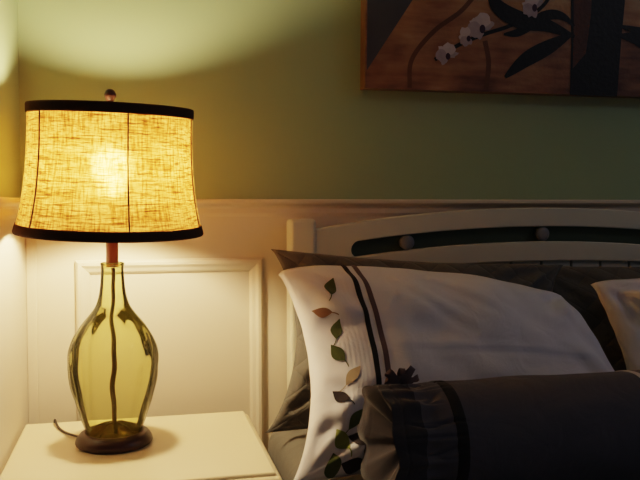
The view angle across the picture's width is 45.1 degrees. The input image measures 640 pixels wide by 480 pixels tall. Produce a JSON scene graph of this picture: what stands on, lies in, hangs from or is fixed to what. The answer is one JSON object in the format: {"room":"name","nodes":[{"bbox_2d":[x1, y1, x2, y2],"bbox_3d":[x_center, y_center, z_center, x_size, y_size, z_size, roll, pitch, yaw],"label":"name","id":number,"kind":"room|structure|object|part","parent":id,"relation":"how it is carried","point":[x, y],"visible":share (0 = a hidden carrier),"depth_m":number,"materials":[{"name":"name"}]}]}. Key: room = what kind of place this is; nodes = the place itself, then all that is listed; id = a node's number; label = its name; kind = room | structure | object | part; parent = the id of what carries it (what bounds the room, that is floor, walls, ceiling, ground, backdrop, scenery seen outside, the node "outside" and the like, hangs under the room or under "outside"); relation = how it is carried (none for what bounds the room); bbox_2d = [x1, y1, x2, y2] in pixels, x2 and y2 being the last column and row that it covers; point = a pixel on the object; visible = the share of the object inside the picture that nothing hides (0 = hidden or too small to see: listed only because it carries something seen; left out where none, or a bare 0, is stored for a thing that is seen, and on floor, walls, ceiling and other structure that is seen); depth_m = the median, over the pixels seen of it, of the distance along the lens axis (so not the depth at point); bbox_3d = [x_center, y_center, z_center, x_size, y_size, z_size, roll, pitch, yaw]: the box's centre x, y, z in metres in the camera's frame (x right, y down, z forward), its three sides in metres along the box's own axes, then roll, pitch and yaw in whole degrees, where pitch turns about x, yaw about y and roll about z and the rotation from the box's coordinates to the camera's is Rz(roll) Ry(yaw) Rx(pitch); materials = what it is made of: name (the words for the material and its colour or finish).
{"room":"bedroom","nodes":[
{"label":"bedroom","id":0,"kind":"room"},
{"bbox_2d":[0,0,20,197],"bbox_3d":[-1.175,-0.102,0.034,1.732,2.500,3.500,-1,3,-13],"label":"wall","id":1,"kind":"structure","parent":0,"point":[10,165],"depth_m":1.69,"materials":[{"name":"green paint"}]},
{"bbox_2d":[0,219,28,474],"bbox_3d":[-1.449,0.460,1.450,1.642,1.010,0.450,-1,3,-13],"label":"trim","id":2,"kind":"structure","parent":1,"relation":"attached to","point":[14,417],"depth_m":1.62,"materials":[{"name":"beige paint"}]},
{"bbox_2d":[18,0,639,199],"bbox_3d":[0.912,-0.203,2.276,3.368,2.500,0.100,-1,3,-13],"label":"wall","id":3,"kind":"structure","parent":0,"point":[280,108],"depth_m":1.99,"materials":[{"name":"green paint"}]},
{"bbox_2d":[25,238,38,423],"bbox_3d":[-0.691,0.444,1.859,0.024,0.995,0.006,-1,3,-13],"label":"trim","id":4,"kind":"structure","parent":3,"relation":"attached to","point":[31,258],"depth_m":1.85,"materials":[{"name":"beige paint"}]},
{"bbox_2d":[75,257,263,443],"bbox_3d":[0.515,0.425,2.141,2.275,0.776,0.016,-1,3,-13],"label":"trim","id":5,"kind":"structure","parent":3,"relation":"attached to","point":[83,268],"depth_m":1.92,"materials":[{"name":"beige paint"}]},
{"bbox_2d":[36,216,394,451],"bbox_3d":[0.924,0.423,2.252,3.368,1.010,0.010,-1,3,-13],"label":"wainscoting","id":6,"kind":"structure","parent":3,"relation":"attached to","point":[198,322],"depth_m":1.93,"materials":[{"name":"beige paint"}]},
{"bbox_2d":[0,197,639,219],"bbox_3d":[0.185,-0.075,1.811,5.000,0.045,0.480,-1,3,-13],"label":"trim","id":7,"kind":"structure","parent":3,"relation":"attached to","point":[9,206],"depth_m":2.02,"materials":[{"name":"beige paint"}]},
{"bbox_2d":[360,0,639,98],"bbox_3d":[0.618,-0.799,2.087,1.044,0.807,0.077,-1,3,-13],"label":"painting","id":8,"kind":"object","parent":3,"relation":"attached to","point":[576,48],"visible":1,"depth_m":2.06,"materials":[{"name":"paint"}]},
{"bbox_3d":[0.463,1.169,0.483,5.100,0.080,3.500,-1,3,-13],"label":"floor","id":9,"kind":"structure","parent":0,"visible":0},
{"bbox_2d":[0,411,281,479],"bbox_3d":[-0.372,0.753,1.609,0.518,0.650,0.470,-1,3,-13],"label":"nightstand","id":10,"kind":"object","parent":9,"relation":"on","point":[222,445],"visible":0.94,"depth_m":1.54,"materials":[{"name":"beige paint"}]},
{"bbox_2d":[12,89,203,454],"bbox_3d":[-0.445,0.093,1.645,0.380,0.813,0.454,-1,3,-13],"label":"table lamp","id":11,"kind":"object","parent":10,"relation":"on","point":[109,172],"visible":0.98,"depth_m":1.45,"materials":[{"name":"yellow fabric"}]},
{"bbox_3d":[-0.575,0.448,1.728,0.029,0.078,0.249,-2,3,-31],"label":"power cord","id":12,"kind":"part","parent":11,"relation":"part of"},
{"bbox_3d":[-0.431,-0.144,1.591,0.377,0.249,0.377,1,6,-14],"label":"lamp shade","id":13,"kind":"part","parent":11,"relation":"part of","materials":[{"name":"beige fabric"}]},
{"bbox_2d":[67,262,158,437],"bbox_3d":[-0.431,0.226,1.607,0.185,0.360,0.186,-1,3,-13],"label":"glass bottle","id":14,"kind":"object","parent":11,"relation":"on","point":[114,428],"depth_m":1.62,"materials":[{"name":"glass"}]},
{"bbox_3d":[-0.432,0.232,1.607,0.016,0.349,0.013,-1,3,-13],"label":"rod","id":15,"kind":"part","parent":11,"relation":"part of","materials":[{"name":"brown metal"}]},
{"bbox_3d":[-0.372,0.454,1.596,0.518,0.040,0.470,-1,3,-13],"label":"edge moulding","id":16,"kind":"part","parent":10,"relation":"part of","materials":[{"name":"beige paint"}]},
{"bbox_2d":[287,208,639,389],"bbox_3d":[0.825,0.526,1.179,1.408,1.143,2.002,-1,3,-13],"label":"headboard","id":17,"kind":"object","parent":9,"relation":"on","point":[575,237],"visible":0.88,"depth_m":2.05,"materials":[{"name":"white paint"}]},
{"bbox_3d":[-0.048,0.504,1.969,0.067,1.115,0.060,-1,3,-13],"label":"post","id":18,"kind":"part","parent":17,"relation":"part of","materials":[{"name":"white paint"}]},
{"bbox_2d":[268,429,363,479],"bbox_3d":[0.826,0.629,1.180,1.542,0.313,1.855,-1,3,-13],"label":"mattress","id":19,"kind":"object","parent":17,"relation":"on","point":[285,448],"visible":0.12,"depth_m":1.72,"materials":[{"name":"grey fabric"}]},
{"bbox_2d":[266,249,562,432],"bbox_3d":[0.251,0.229,1.851,0.791,0.418,0.163,-1,3,-13],"label":"pillow sham","id":20,"kind":"object","parent":19,"relation":"on","point":[294,413],"visible":0.14,"depth_m":1.83,"materials":[{"name":"grey fabric"}]},
{"bbox_2d":[279,265,613,479],"bbox_3d":[0.340,0.253,1.646,0.884,0.395,0.267,-1,3,-13],"label":"pillow","id":21,"kind":"object","parent":19,"relation":"on","point":[359,324],"visible":0.62,"depth_m":1.58,"materials":[{"name":"white fabric"}]},
{"bbox_2d":[357,365,639,479],"bbox_3d":[0.443,0.344,1.447,0.721,0.232,0.214,-1,3,-13],"label":"bolster","id":22,"kind":"object","parent":19,"relation":"on","point":[582,426],"visible":1,"depth_m":1.35,"materials":[{"name":"fabric"}]},
{"bbox_2d":[553,266,639,370],"bbox_3d":[0.959,0.243,2.048,0.796,0.372,0.152,-1,3,-11],"label":"pillow sham","id":23,"kind":"object","parent":19,"relation":"on","point":[573,284],"visible":0.3,"depth_m":1.99,"materials":[{"name":"grey fabric"}]},
{"bbox_2d":[591,278,639,369],"bbox_3d":[1.033,0.258,1.889,0.727,0.357,0.223,-1,3,-13],"label":"pillow","id":24,"kind":"object","parent":19,"relation":"on","point":[620,299],"visible":0.84,"depth_m":1.85,"materials":[{"name":"white fabric"}]},
{"bbox_3d":[0.601,0.001,2.098,1.268,0.178,0.040,-1,3,-13],"label":"headboard rail","id":25,"kind":"part","parent":17,"relation":"part of","materials":[{"name":"white paint"}]},
{"bbox_3d":[0.600,0.373,2.118,1.268,0.642,0.019,-1,3,-13],"label":"headboard panel","id":26,"kind":"part","parent":17,"relation":"part of","materials":[{"name":"white paint"}]}
]}

